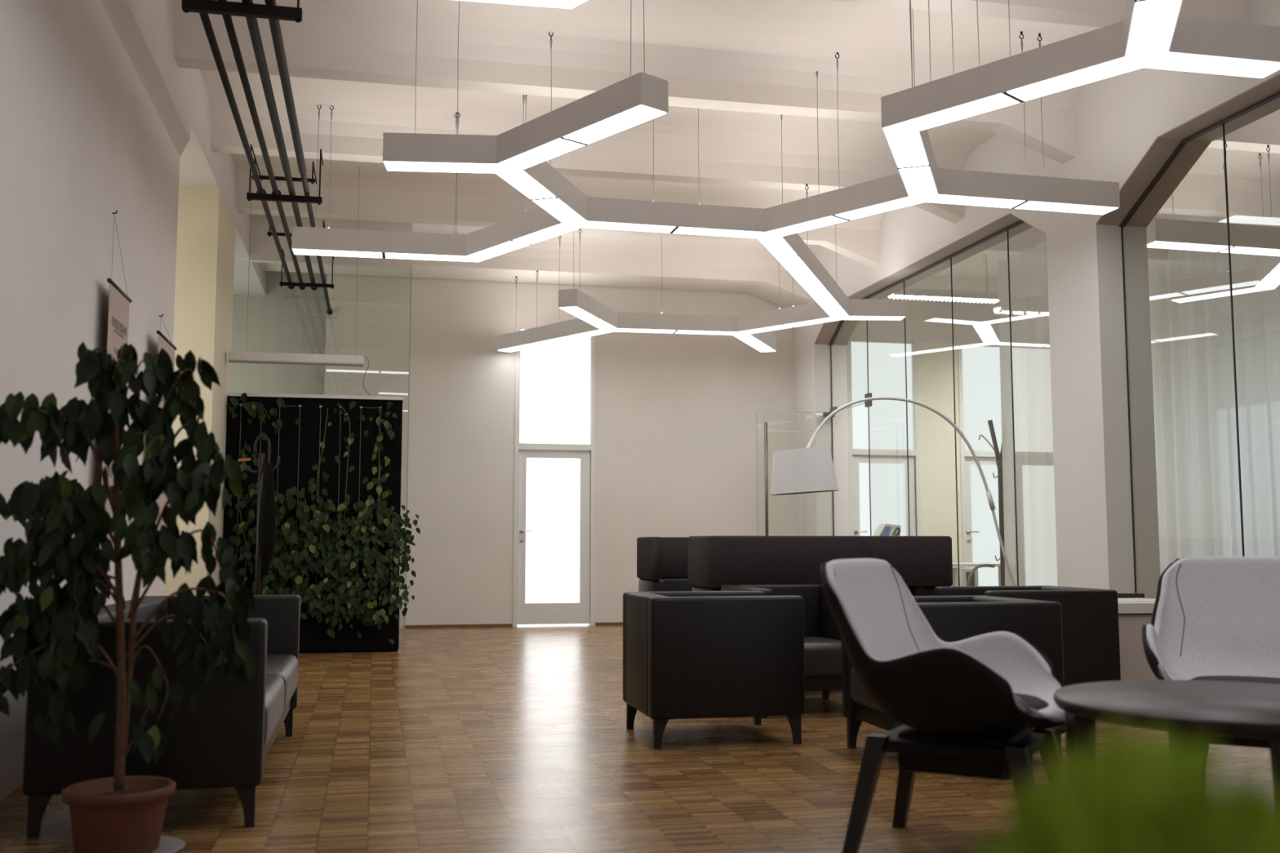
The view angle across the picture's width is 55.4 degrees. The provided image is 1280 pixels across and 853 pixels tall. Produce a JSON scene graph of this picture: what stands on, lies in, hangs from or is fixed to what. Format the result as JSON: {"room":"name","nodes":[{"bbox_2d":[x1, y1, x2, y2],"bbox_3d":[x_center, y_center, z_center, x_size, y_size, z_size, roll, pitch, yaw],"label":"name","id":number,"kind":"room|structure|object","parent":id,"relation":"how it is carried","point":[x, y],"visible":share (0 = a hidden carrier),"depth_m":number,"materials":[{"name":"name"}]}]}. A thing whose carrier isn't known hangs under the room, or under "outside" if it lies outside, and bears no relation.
{"room":"office lounge","nodes":[
{"label":"office lounge","id":0,"kind":"room"},
{"bbox_2d":[0,0,266,799],"bbox_3d":[-2.899,-0.662,6.368,0.324,4.520,17.500,1,-6,-12],"label":"wall","id":1,"kind":"structure","parent":0,"point":[100,117],"depth_m":5.85,"materials":[{"name":"white paint"}]},
{"bbox_2d":[106,210,132,363],"bbox_3d":[-2.776,-0.710,6.423,0.066,0.790,0.636,1,-6,-12],"label":"poster","id":2,"kind":"object","parent":1,"relation":"attached to","point":[120,300],"depth_m":6.42,"materials":[{"name":"beige paper"}]},
{"bbox_2d":[156,313,177,372],"bbox_3d":[-3.076,-0.540,7.837,0.066,0.301,0.763,1,-6,-12],"label":"poster","id":3,"kind":"object","parent":1,"relation":"attached to","point":[166,345],"depth_m":7.89,"materials":[{"name":"beige paper"}]},
{"bbox_2d":[279,248,334,288],"bbox_3d":[-3.475,-1.620,12.756,0.545,0.395,0.304,1,-6,-12],"label":"hanger","id":4,"kind":"object","parent":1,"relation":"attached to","point":[282,283],"visible":0.91,"depth_m":12.60,"materials":[{"name":"black paint"}]},
{"bbox_2d":[199,13,294,289],"bbox_3d":[-2.658,-1.932,8.176,0.072,0.070,9.680,1,-6,-12],"label":"pipe","id":5,"kind":"object","parent":4,"relation":"on","point":[205,18],"visible":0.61,"depth_m":7.86,"materials":[{"name":"metal"}]},
{"bbox_2d":[251,157,316,184],"bbox_3d":[-2.764,-1.917,9.528,0.465,0.173,0.582,1,-6,-12],"label":"hanger","id":6,"kind":"object","parent":5,"relation":"attached to","point":[312,180],"visible":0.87,"depth_m":9.26,"materials":[{"name":"black paint"}]},
{"bbox_2d":[246,144,323,204],"bbox_3d":[-2.785,-1.933,9.613,0.560,0.446,0.409,1,-6,-12],"label":"hanger","id":7,"kind":"object","parent":5,"relation":"attached to","point":[250,196],"visible":0.97,"depth_m":9.41,"materials":[{"name":"black paint"}]},
{"bbox_2d":[264,0,333,315],"bbox_3d":[-2.470,-1.860,8.930,0.072,0.070,11.080,1,-6,-12],"label":"pipe","id":8,"kind":"object","parent":7,"relation":"attached to","point":[274,24],"visible":0.86,"depth_m":7.64,"materials":[{"name":"metal"}]},
{"bbox_2d":[249,213,413,269],"bbox_3d":[-3.291,-2.002,13.040,1.681,0.550,0.100,1,-6,-12],"label":"ceiling beam","id":9,"kind":"structure","parent":1,"relation":"attached to","point":[263,248],"depth_m":12.95,"materials":[{"name":"paint"}]},
{"bbox_2d":[164,186,235,595],"bbox_3d":[-4.163,0.014,10.628,0.964,3.980,1.250,1,-6,-12],"label":"wall pier","id":10,"kind":"object","parent":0,"point":[206,225],"visible":0.21,"depth_m":10.23,"materials":[{"name":"beige paint"}]},
{"bbox_2d":[230,271,327,394],"bbox_3d":[-4.660,0.134,14.646,1.700,4.500,0.100,1,-6,-12],"label":"wall","id":11,"kind":"structure","parent":0,"point":[286,320],"depth_m":14.78,"materials":[{"name":"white paint"}]},
{"bbox_2d":[0,624,1274,852],"bbox_3d":[2.322,1.770,7.536,12.600,0.100,18.000,1,-6,-12],"label":"floor","id":12,"kind":"structure","parent":0,"point":[481,740],"depth_m":5.29,"materials":[{"name":"brown wood"}]},
{"bbox_2d":[0,341,256,852],"bbox_3d":[-1.722,0.541,3.962,0.992,1.672,0.449,0,-5,-1],"label":"ficus tree","id":13,"kind":"object","parent":12,"relation":"on","point":[120,813],"visible":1,"depth_m":3.95,"materials":[{"name":"green plant"}]},
{"bbox_2d":[22,595,300,838],"bbox_3d":[-1.938,1.139,5.261,0.785,0.725,2.130,1,-6,-12],"label":"sofa","id":14,"kind":"object","parent":12,"relation":"on","point":[228,743],"visible":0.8,"depth_m":4.26,"materials":[{"name":"black leather"}]},
{"bbox_2d":[263,674,284,748],"bbox_3d":[-1.767,1.129,4.801,0.645,0.200,0.964,1,-6,-12],"label":"seat cushion","id":15,"kind":"object","parent":14,"relation":"on","point":[274,686],"depth_m":4.82,"materials":[{"name":"leather"}]},
{"bbox_2d":[266,653,297,711],"bbox_3d":[-1.973,1.218,5.745,0.645,0.200,0.964,1,-6,-12],"label":"seat cushion","id":16,"kind":"object","parent":14,"relation":"on","point":[284,665],"depth_m":5.77,"materials":[{"name":"grey leather"}]},
{"bbox_2d":[242,453,279,595],"bbox_3d":[-3.163,1.089,10.102,0.360,1.740,0.360,1,-6,-12],"label":"coat stand","id":17,"kind":"object","parent":12,"relation":"on","point":[261,458],"visible":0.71,"depth_m":10.11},
{"bbox_2d":[253,435,275,576],"bbox_3d":[-3.074,0.648,9.998,0.181,1.157,0.140,-1,-6,15],"label":"umbrella","id":18,"kind":"object","parent":17,"relation":"hanging from","point":[267,520],"visible":1,"depth_m":9.94,"materials":[{"name":"black fabric"}]},
{"bbox_2d":[222,392,420,653],"bbox_3d":[-3.090,0.828,11.113,2.140,2.451,0.524,1,-6,-12],"label":"wall","id":19,"kind":"structure","parent":12,"relation":"on","point":[337,477],"depth_m":11.14,"materials":[{"name":"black plant"}]},
{"bbox_2d":[404,268,411,636],"bbox_3d":[-3.754,0.223,12.728,2.622,3.940,0.012,1,-6,-12],"label":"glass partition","id":20,"kind":"structure","parent":12,"relation":"on","point":[411,268],"depth_m":13.04,"materials":[{"name":"clear glass"}]},
{"bbox_2d":[636,537,693,591],"bbox_3d":[0.884,1.422,9.909,1.720,1.040,0.835,1,-6,-12],"label":"sofa","id":21,"kind":"object","parent":12,"relation":"on","point":[662,562],"visible":0.12,"depth_m":10.04,"materials":[{"name":"black leather"}]},
{"bbox_2d":[622,591,804,749],"bbox_3d":[0.367,1.240,6.347,0.795,0.730,0.720,1,-6,-12],"label":"armchair","id":22,"kind":"object","parent":12,"relation":"on","point":[687,655],"visible":1,"depth_m":6.02,"materials":[{"name":"black leather"}]},
{"bbox_2d":[720,583,842,718],"bbox_3d":[0.947,1.340,7.407,0.720,0.730,0.795,1,-6,-12],"label":"armchair","id":23,"kind":"object","parent":12,"relation":"on","point":[822,636],"visible":0.31,"depth_m":7.43,"materials":[{"name":"black leather"}]},
{"bbox_2d":[804,636,841,677],"bbox_3d":[0.961,1.379,7.339,0.524,0.200,0.665,1,-6,-12],"label":"seat cushion","id":24,"kind":"object","parent":23,"relation":"on","point":[822,655],"depth_m":7.03,"materials":[{"name":"leather"}]},
{"bbox_2d":[687,535,952,595],"bbox_3d":[1.212,1.280,8.406,1.720,1.040,0.835,1,-6,-12],"label":"sofa","id":25,"kind":"object","parent":12,"relation":"on","point":[924,564],"visible":0.2,"depth_m":8.02,"materials":[{"name":"black leather"}]},
{"bbox_2d":[770,396,1016,586],"bbox_3d":[1.950,0.804,8.677,2.104,2.038,0.476,1,-6,-12],"label":"lamp","id":26,"kind":"object","parent":12,"relation":"on","point":[807,469],"visible":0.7,"depth_m":8.39,"materials":[{"name":"white fabric"}]},
{"bbox_2d":[820,558,1067,852],"bbox_3d":[1.038,0.908,3.977,0.736,0.943,0.796,-3,-6,29],"label":"lounge chair","id":27,"kind":"object","parent":12,"relation":"on","point":[969,707],"visible":0.91,"depth_m":3.83,"materials":[{"name":"grey fabric"}]},
{"bbox_2d":[841,595,1065,749],"bbox_3d":[1.450,1.183,5.746,0.795,0.730,0.720,1,-6,-12],"label":"armchair","id":28,"kind":"object","parent":12,"relation":"on","point":[953,619],"visible":0.42,"depth_m":5.48,"materials":[{"name":"black leather"}]},
{"bbox_2d":[850,666,884,713],"bbox_3d":[1.387,1.226,5.728,0.665,0.200,0.524,1,-6,-12],"label":"seat cushion","id":29,"kind":"object","parent":28,"relation":"on","point":[860,700],"depth_m":5.78,"materials":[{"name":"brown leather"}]},
{"bbox_2d":[950,568,978,586],"bbox_3d":[3.710,1.977,13.959,0.200,0.700,0.355,1,-6,-12],"label":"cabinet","id":30,"kind":"object","parent":12,"relation":"on","point":[964,573],"visible":0.32,"depth_m":13.82,"materials":[{"name":"white paint"}]},
{"bbox_2d":[978,419,1004,586],"bbox_3d":[3.557,1.032,11.967,0.398,2.205,0.398,-2,-6,20],"label":"coat stand","id":31,"kind":"object","parent":12,"relation":"on","point":[998,455],"visible":0.58,"depth_m":11.99,"materials":[{"name":"metal"}]},
{"bbox_2d":[933,585,1120,686],"bbox_3d":[2.248,1.314,7.131,0.795,0.730,0.720,1,-6,-12],"label":"armchair","id":32,"kind":"object","parent":12,"relation":"on","point":[1090,616],"visible":0.31,"depth_m":6.84,"materials":[{"name":"black leather"}]},
{"bbox_2d":[997,241,1057,586],"bbox_3d":[3.671,0.153,10.724,0.136,3.680,1.890,1,-6,-12],"label":"curtain","id":33,"kind":"object","parent":12,"relation":"on","point":[1028,280],"visible":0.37,"depth_m":11.20,"materials":[{"name":"fabric"}]},
{"bbox_2d":[1117,593,1158,680],"bbox_3d":[3.038,1.387,7.574,0.600,0.668,0.580,1,-6,-12],"label":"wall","id":34,"kind":"structure","parent":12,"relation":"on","point":[1135,611],"depth_m":7.29,"materials":[{"name":"white paint"}]},
{"bbox_2d":[1117,598,1155,613],"bbox_3d":[3.039,1.115,7.595,0.600,0.065,0.570,1,-6,-12],"label":"tray","id":35,"kind":"object","parent":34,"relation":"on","point":[1126,606],"depth_m":7.30,"materials":[{"name":"paper"}]},
{"bbox_2d":[1053,680,1279,809],"bbox_3d":[1.707,1.057,3.475,0.984,0.551,0.984,1,-6,-12],"label":"round table","id":36,"kind":"object","parent":12,"relation":"on","point":[1187,709],"visible":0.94,"depth_m":3.43,"materials":[{"name":"paint"}]},
{"bbox_2d":[1142,556,1279,748],"bbox_3d":[2.294,0.960,4.521,0.796,0.943,0.736,-3,-6,32],"label":"lounge chair","id":37,"kind":"object","parent":12,"relation":"on","point":[1214,618],"visible":0.71,"depth_m":4.81,"materials":[{"name":"grey fabric"}]},
{"bbox_3d":[2.850,1.812,14.072,0.320,1.050,0.320,1,-6,-12],"label":"pedestal","id":38,"kind":"object","parent":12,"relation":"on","visible":0},
{"bbox_2d":[872,524,901,536],"bbox_3d":[2.854,1.206,14.087,0.290,0.160,0.204,1,-6,-12],"label":"desk phone","id":39,"kind":"object","parent":38,"relation":"on","point":[882,530],"visible":0.98,"depth_m":14.02,"materials":[{"name":"white paint"}]},
{"bbox_3d":[0.227,0.675,0.469,0.240,0.745,0.240,1,-6,-12],"label":"plant stand","id":40,"kind":"object","parent":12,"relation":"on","visible":0},
{"bbox_2d":[963,713,1279,852],"bbox_3d":[0.226,0.214,0.508,0.200,0.180,0.194,-4,-7,39],"label":"plant","id":41,"kind":"object","parent":40,"relation":"on","point":[1170,802],"visible":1,"depth_m":0.51,"materials":[{"name":"green plant"}]},
{"bbox_2d":[324,273,999,628],"bbox_3d":[1.559,0.211,15.458,10.800,4.500,0.250,1,-6,-12],"label":"wall","id":42,"kind":"structure","parent":0,"point":[675,419],"depth_m":14.90,"materials":[{"name":"white paint"}]},
{"bbox_2d":[403,623,511,628],"bbox_3d":[-2.135,2.345,14.313,1.263,0.035,0.014,1,-6,-12],"label":"baseboard","id":43,"kind":"structure","parent":42,"relation":"attached to","point":[491,624],"depth_m":14.30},
{"bbox_2d":[512,326,595,626],"bbox_3d":[-1.045,0.601,14.803,0.984,3.600,0.246,1,-6,-12],"label":"door","id":44,"kind":"structure","parent":42,"relation":"in","point":[554,516],"depth_m":14.69,"materials":[{"name":"white paint"}]},
{"bbox_2d":[519,327,591,444],"bbox_3d":[-1.035,-0.491,14.860,0.884,1.415,0.060,1,-6,-12],"label":"window","id":45,"kind":"structure","parent":44,"relation":"attached to","point":[555,379],"depth_m":14.85,"materials":[{"name":"white glass"}]},
{"bbox_2d":[850,339,915,449],"bbox_3d":[3.128,-0.406,15.762,0.870,1.415,0.060,1,-6,-12],"label":"window","id":46,"kind":"structure","parent":42,"relation":"in","point":[886,359],"depth_m":15.77,"materials":[{"name":"glass"}]},
{"bbox_2d":[846,339,921,536],"bbox_3d":[3.118,0.686,15.704,0.970,3.600,0.246,1,-6,-12],"label":"door","id":47,"kind":"structure","parent":42,"relation":"in","point":[888,468],"depth_m":15.65,"materials":[{"name":"white paint"}]},
{"bbox_2d":[957,343,999,586],"bbox_3d":[4.628,0.717,16.032,0.960,3.600,0.246,1,-6,-12],"label":"door","id":48,"kind":"structure","parent":42,"relation":"in","point":[980,541],"depth_m":15.90,"materials":[{"name":"white paint"}]},
{"bbox_2d":[961,343,1001,451],"bbox_3d":[4.638,-0.375,16.089,0.860,1.415,0.060,1,-6,-12],"label":"window","id":49,"kind":"structure","parent":42,"relation":"in","point":[981,385],"depth_m":16.06,"materials":[{"name":"glass"}]},
{"bbox_2d":[200,0,1279,278],"bbox_3d":[2.322,-2.810,7.970,12.600,0.100,18.000,1,-6,-12],"label":"ceiling","id":50,"kind":"structure","parent":0,"point":[815,23],"depth_m":8.75,"materials":[{"name":"paint"}]},
{"bbox_2d":[227,166,370,395],"bbox_3d":[-3.105,-1.375,11.235,1.253,2.140,0.200,1,-6,-12],"label":"lamp","id":51,"kind":"object","parent":50,"relation":"hanging from","point":[355,360],"visible":1,"depth_m":11.08,"materials":[{"name":"metal"}]},
{"bbox_2d":[258,228,818,307],"bbox_3d":[-1.165,-1.858,14.560,6.586,0.590,1.280,1,-6,-12],"label":"ceiling beam","id":52,"kind":"structure","parent":50,"relation":"attached to","point":[755,271],"depth_m":14.46,"materials":[{"name":"paint"}]},
{"bbox_2d":[234,164,883,268],"bbox_3d":[-0.678,-2.065,12.332,6.586,0.600,0.780,1,-6,-12],"label":"ceiling beam","id":53,"kind":"structure","parent":50,"relation":"attached to","point":[383,197],"depth_m":11.96,"materials":[{"name":"paint"}]},
{"bbox_2d":[207,90,975,223],"bbox_3d":[-0.276,-2.239,10.494,6.586,0.600,0.780,1,-6,-12],"label":"ceiling beam","id":54,"kind":"structure","parent":50,"relation":"attached to","point":[734,157],"depth_m":10.42,"materials":[{"name":"paint"}]},
{"bbox_2d":[172,0,1081,164],"bbox_3d":[0.110,-2.406,8.728,6.586,0.600,0.780,1,-6,-12],"label":"ceiling beam","id":55,"kind":"structure","parent":50,"relation":"attached to","point":[335,41],"depth_m":8.49,"materials":[{"name":"paint"}]},
{"bbox_2d":[291,0,1279,351],"bbox_3d":[0.437,-2.046,9.013,5.944,1.224,12.070,1,-6,-12],"label":"pendant light","id":56,"kind":"object","parent":50,"relation":"hanging from","point":[1151,33],"visible":0.87,"depth_m":8.06,"materials":[{"name":"silver metal"}]},
{"bbox_2d":[292,248,382,257],"bbox_3d":[-2.393,-1.370,9.659,0.688,0.001,0.197,1,-6,-12],"label":"diffuser","id":57,"kind":"object","parent":56,"relation":"attached to","point":[312,252],"depth_m":9.65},
{"bbox_2d":[385,253,477,262],"bbox_3d":[-1.668,-1.357,9.796,0.746,0.001,0.195,1,-6,-12],"label":"diffuser","id":58,"kind":"object","parent":56,"relation":"attached to","point":[390,255],"depth_m":9.79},
{"bbox_2d":[383,161,504,173],"bbox_3d":[-1.194,-1.580,7.443,0.728,0.001,0.267,1,-6,-12],"label":"diffuser","id":59,"kind":"object","parent":56,"relation":"attached to","point":[399,166],"depth_m":7.44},
{"bbox_2d":[466,241,528,262],"bbox_3d":[-1.127,-1.375,9.609,0.451,0.001,0.748,1,-6,-12],"label":"diffuser","id":60,"kind":"object","parent":56,"relation":"attached to","point":[508,246],"depth_m":9.57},
{"bbox_2d":[465,0,570,8],"bbox_3d":[-0.643,-1.805,5.071,0.746,0.001,0.204,1,-6,-12],"label":"diffuser","id":61,"kind":"object","parent":56,"relation":"attached to","point":[554,3],"depth_m":5.16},
{"bbox_2d":[497,344,542,351],"bbox_3d":[-1.417,-0.924,14.363,0.470,0.001,0.647,1,-6,-12],"label":"diffuser","id":62,"kind":"object","parent":56,"relation":"attached to","point":[527,346],"depth_m":14.36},
{"bbox_2d":[495,168,555,199],"bbox_3d":[-0.726,-1.545,7.810,0.441,0.001,0.623,1,-6,-12],"label":"diffuser","id":63,"kind":"object","parent":56,"relation":"attached to","point":[519,180],"depth_m":7.78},
{"bbox_2d":[497,138,583,170],"bbox_3d":[-0.590,-1.603,7.198,0.459,0.001,0.636,1,-6,-12],"label":"diffuser","id":64,"kind":"object","parent":56,"relation":"attached to","point":[557,148],"depth_m":7.19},
{"bbox_2d":[513,223,582,244],"bbox_3d":[-0.692,-1.428,9.044,0.450,0.001,0.661,1,-6,-12],"label":"diffuser","id":65,"kind":"object","parent":56,"relation":"attached to","point":[562,228],"depth_m":9.04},
{"bbox_2d":[533,337,575,345],"bbox_3d":[-0.975,-0.971,13.869,0.466,0.001,0.639,1,-6,-12],"label":"diffuser","id":66,"kind":"object","parent":56,"relation":"attached to","point":[564,339],"depth_m":13.84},
{"bbox_2d":[532,198,585,224],"bbox_3d":[-0.553,-1.488,8.421,0.445,0.001,0.625,1,-6,-12],"label":"diffuser","id":67,"kind":"object","parent":56,"relation":"attached to","point":[554,206],"depth_m":8.41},
{"bbox_2d":[560,306,596,319],"bbox_3d":[-0.609,-1.131,12.173,0.471,0.001,0.654,1,-6,-12],"label":"diffuser","id":68,"kind":"object","parent":56,"relation":"attached to","point":[575,311],"depth_m":12.16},
{"bbox_2d":[567,329,613,337],"bbox_3d":[-0.548,-1.016,13.393,0.448,0.001,0.607,1,-6,-12],"label":"diffuser","id":69,"kind":"object","parent":56,"relation":"attached to","point":[600,331],"depth_m":13.35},
{"bbox_2d":[583,319,616,329],"bbox_3d":[-0.420,-1.072,12.797,0.448,0.001,0.617,1,-6,-12],"label":"diffuser","id":70,"kind":"object","parent":56,"relation":"attached to","point":[598,323],"depth_m":12.80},
{"bbox_2d":[563,105,665,144],"bbox_3d":[-0.146,-1.652,6.691,0.478,0.001,0.673,1,-6,-12],"label":"diffuser","id":71,"kind":"object","parent":56,"relation":"attached to","point":[640,114],"depth_m":6.67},
{"bbox_2d":[577,221,675,232],"bbox_3d":[-0.107,-1.447,8.844,0.714,0.001,0.193,1,-6,-12],"label":"diffuser","id":72,"kind":"object","parent":56,"relation":"attached to","point":[587,224],"depth_m":8.85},
{"bbox_2d":[611,328,675,333],"bbox_3d":[0.030,-1.035,13.192,0.702,0.001,0.205,1,-6,-12],"label":"diffuser","id":73,"kind":"object","parent":56,"relation":"attached to","point":[615,330],"depth_m":13.19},
{"bbox_2d":[675,330,738,334],"bbox_3d":[0.740,-1.023,13.316,0.702,0.001,0.205,1,-6,-12],"label":"diffuser","id":74,"kind":"object","parent":56,"relation":"attached to","point":[678,331],"depth_m":13.30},
{"bbox_2d":[672,226,767,238],"bbox_3d":[0.608,-1.431,9.016,0.714,0.001,0.193,1,-6,-12],"label":"diffuser","id":75,"kind":"object","parent":56,"relation":"attached to","point":[680,230],"depth_m":9.01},
{"bbox_2d":[732,333,774,351],"bbox_3d":[1.322,-0.956,14.027,0.834,0.001,1.181,1,-6,-12],"label":"diffuser","id":76,"kind":"object","parent":56,"relation":"attached to","point":[746,338],"depth_m":13.95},
{"bbox_2d":[737,325,790,333],"bbox_3d":[1.340,-1.041,13.123,0.486,0.001,0.603,1,-6,-12],"label":"diffuser","id":77,"kind":"object","parent":56,"relation":"attached to","point":[778,327],"depth_m":13.15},
{"bbox_2d":[757,235,796,257],"bbox_3d":[1.070,-1.390,9.452,0.477,0.001,0.641,1,-6,-12],"label":"diffuser","id":78,"kind":"object","parent":56,"relation":"attached to","point":[776,246],"depth_m":9.41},
{"bbox_2d":[776,256,812,275],"bbox_3d":[1.283,-1.328,10.100,0.496,0.001,0.675,1,-6,-12],"label":"diffuser","id":79,"kind":"object","parent":56,"relation":"attached to","point":[794,265],"depth_m":10.08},
{"bbox_2d":[765,216,847,236],"bbox_3d":[1.202,-1.448,8.835,0.468,0.001,0.626,1,-6,-12],"label":"diffuser","id":80,"kind":"object","parent":56,"relation":"attached to","point":[828,220],"depth_m":8.83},
{"bbox_2d":[792,275,826,291],"bbox_3d":[1.502,-1.265,10.767,0.496,0.001,0.675,1,-6,-12],"label":"diffuser","id":81,"kind":"object","parent":56,"relation":"attached to","point":[809,282],"depth_m":10.75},
{"bbox_2d":[785,317,842,327],"bbox_3d":[1.798,-1.083,12.684,0.489,0.001,0.604,1,-6,-12],"label":"diffuser","id":82,"kind":"object","parent":56,"relation":"attached to","point":[825,320],"depth_m":12.66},
{"bbox_2d":[808,290,838,305],"bbox_3d":[1.721,-1.202,11.433,0.496,0.001,0.675,1,-6,-12],"label":"diffuser","id":83,"kind":"object","parent":56,"relation":"attached to","point":[823,298],"depth_m":11.43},
{"bbox_2d":[821,305,848,318],"bbox_3d":[1.932,-1.140,12.081,0.471,0.001,0.641,1,-6,-12],"label":"diffuser","id":84,"kind":"object","parent":56,"relation":"attached to","point":[833,311],"depth_m":12.08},
{"bbox_2d":[836,196,924,219],"bbox_3d":[1.641,-1.493,8.361,0.468,0.001,0.626,1,-6,-12],"label":"diffuser","id":85,"kind":"object","parent":56,"relation":"attached to","point":[907,202],"depth_m":8.33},
{"bbox_2d":[883,128,928,168],"bbox_3d":[1.537,-1.612,7.106,0.531,0.001,0.643,1,-6,-12],"label":"diffuser","id":86,"kind":"object","parent":56,"relation":"attached to","point":[906,147],"depth_m":7.07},
{"bbox_2d":[898,166,937,198],"bbox_3d":[1.772,-1.552,7.743,0.479,0.001,0.642,1,-6,-12],"label":"diffuser","id":87,"kind":"object","parent":56,"relation":"attached to","point":[918,181],"depth_m":7.74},
{"bbox_2d":[884,93,1019,131],"bbox_3d":[1.670,-1.670,6.492,0.530,0.001,0.622,1,-6,-12],"label":"diffuser","id":88,"kind":"object","parent":56,"relation":"attached to","point":[1001,100],"depth_m":6.50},
{"bbox_2d":[924,195,1024,208],"bbox_3d":[2.226,-1.511,8.177,0.695,0.001,0.193,1,-6,-12],"label":"diffuser","id":89,"kind":"object","parent":56,"relation":"attached to","point":[936,198],"depth_m":8.17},
{"bbox_2d":[1015,201,1117,214],"bbox_3d":[2.920,-1.495,8.345,0.691,0.001,0.194,1,-6,-12],"label":"diffuser","id":90,"kind":"object","parent":56,"relation":"attached to","point":[1029,205],"depth_m":8.35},
{"bbox_2d":[1007,57,1145,101],"bbox_3d":[2.145,-1.714,6.032,0.476,0.001,0.622,1,-6,-12],"label":"diffuser","id":91,"kind":"object","parent":56,"relation":"attached to","point":[1125,64],"depth_m":6.01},
{"bbox_2d":[1126,0,1181,59],"bbox_3d":[2.283,-1.771,5.427,0.467,0.001,0.627,1,-6,-12],"label":"diffuser","id":92,"kind":"object","parent":56,"relation":"attached to","point":[1153,20],"depth_m":5.42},
{"bbox_2d":[1143,53,1279,78],"bbox_3d":[2.740,-1.732,5.843,0.705,0.001,0.181,1,-6,-12],"label":"diffuser","id":93,"kind":"object","parent":56,"relation":"attached to","point":[1171,61],"depth_m":5.85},
{"bbox_2d":[888,253,998,303],"bbox_3d":[3.513,-1.817,14.047,1.360,0.730,0.180,1,-6,-12],"label":"lamp","id":94,"kind":"object","parent":50,"relation":"hanging from","point":[910,293],"visible":0.86,"depth_m":13.96,"materials":[{"name":"metal"}]},
{"bbox_2d":[827,0,1244,27],"bbox_3d":[0.509,-2.579,6.904,6.586,0.600,0.780,1,-6,-12],"label":"ceiling beam","id":95,"kind":"structure","parent":50,"relation":"attached to","point":[1091,13],"depth_m":7.29,"materials":[{"name":"paint"}]},
{"bbox_2d":[181,0,302,22],"bbox_3d":[-1.991,-2.262,6.146,0.570,0.465,0.172,1,-6,-12],"label":"hanger","id":96,"kind":"object","parent":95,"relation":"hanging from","point":[209,6],"visible":1,"depth_m":6.05,"materials":[{"name":"black paint"}]},
{"bbox_2d":[220,0,306,289],"bbox_3d":[-2.548,-1.929,8.199,0.072,0.070,9.680,1,-6,-12],"label":"pipe","id":97,"kind":"object","parent":96,"relation":"attached to","point":[228,20],"visible":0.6,"depth_m":7.84,"materials":[{"name":"metal"}]},
{"bbox_2d":[241,0,317,290],"bbox_3d":[-2.430,-1.927,8.225,0.072,0.070,9.680,1,-6,-12],"label":"pipe","id":98,"kind":"object","parent":96,"relation":"attached to","point":[252,24],"visible":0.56,"depth_m":7.60,"materials":[{"name":"metal"}]},
{"bbox_2d":[977,226,1167,262],"bbox_3d":[5.129,-2.060,13.601,4.500,0.370,0.180,1,-6,-12],"label":"ceiling beam","id":99,"kind":"structure","parent":50,"relation":"attached to","point":[1028,238],"depth_m":13.32,"materials":[{"name":"paint"}]},
{"bbox_2d":[1147,217,1279,575],"bbox_3d":[6.076,0.003,12.585,0.181,4.330,3.560,1,-6,-12],"label":"curtain","id":100,"kind":"object","parent":99,"relation":"hanging from","point":[1194,409],"visible":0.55,"depth_m":12.77,"materials":[{"name":"fabric"}]},
{"bbox_2d":[1146,140,1279,302],"bbox_3d":[4.879,-1.952,10.005,2.178,1.224,3.226,1,-6,-12],"label":"pendant light","id":101,"kind":"object","parent":50,"relation":"hanging from","point":[1166,233],"visible":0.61,"depth_m":9.52,"materials":[{"name":"silver metal"}]},
{"bbox_2d":[1146,241,1231,252],"bbox_3d":[4.234,-1.391,9.436,0.686,0.001,0.196,1,-6,-12],"label":"diffuser","id":102,"kind":"object","parent":101,"relation":"attached to","point":[1156,244],"depth_m":9.44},
{"bbox_2d":[1173,288,1271,302],"bbox_3d":[5.367,-1.214,11.305,0.575,0.001,0.749,1,-6,-12],"label":"diffuser","id":103,"kind":"object","parent":101,"relation":"attached to","point":[1252,290],"depth_m":11.28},
{"bbox_2d":[1220,247,1279,256],"bbox_3d":[4.922,-1.375,9.605,0.690,0.001,0.195,1,-6,-12],"label":"diffuser","id":104,"kind":"object","parent":101,"relation":"attached to","point":[1234,250],"depth_m":9.60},
{"bbox_2d":[1254,272,1279,288],"bbox_3d":[5.553,-1.276,10.646,0.493,0.001,0.626,1,-6,-12],"label":"diffuser","id":105,"kind":"object","parent":101,"relation":"attached to","point":[1272,281],"depth_m":10.71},
{"bbox_2d":[1157,173,1279,220],"bbox_3d":[5.531,-2.234,11.763,4.500,0.370,0.180,1,-6,-12],"label":"ceiling beam","id":106,"kind":"structure","parent":50,"relation":"attached to","point":[1203,195],"depth_m":11.70,"materials":[{"name":"paint"}]},
{"bbox_2d":[1207,109,1279,153],"bbox_3d":[5.917,-2.402,9.997,4.500,0.370,0.180,1,-6,-12],"label":"ceiling beam","id":107,"kind":"structure","parent":50,"relation":"attached to","point":[1255,136],"depth_m":9.70,"materials":[{"name":"paint"}]},
{"bbox_2d":[793,0,1279,599],"bbox_3d":[3.927,-0.565,7.388,0.420,4.520,16.600,1,-6,-12],"label":"wall","id":108,"kind":"structure","parent":0,"point":[1143,130],"depth_m":9.05,"materials":[{"name":"paint"}]},
{"bbox_2d":[830,123,1244,593],"bbox_3d":[3.454,0.026,9.517,0.040,3.745,10.644,1,-6,-12],"label":"window frame","id":109,"kind":"structure","parent":108,"relation":"in","point":[868,403],"depth_m":10.45,"materials":[{"name":"metal"}]},
{"bbox_2d":[755,410,835,536],"bbox_3d":[1.862,1.092,14.480,0.986,2.560,0.122,1,-6,-12],"label":"door","id":110,"kind":"structure","parent":109,"relation":"attached to","point":[824,414],"depth_m":14.42,"materials":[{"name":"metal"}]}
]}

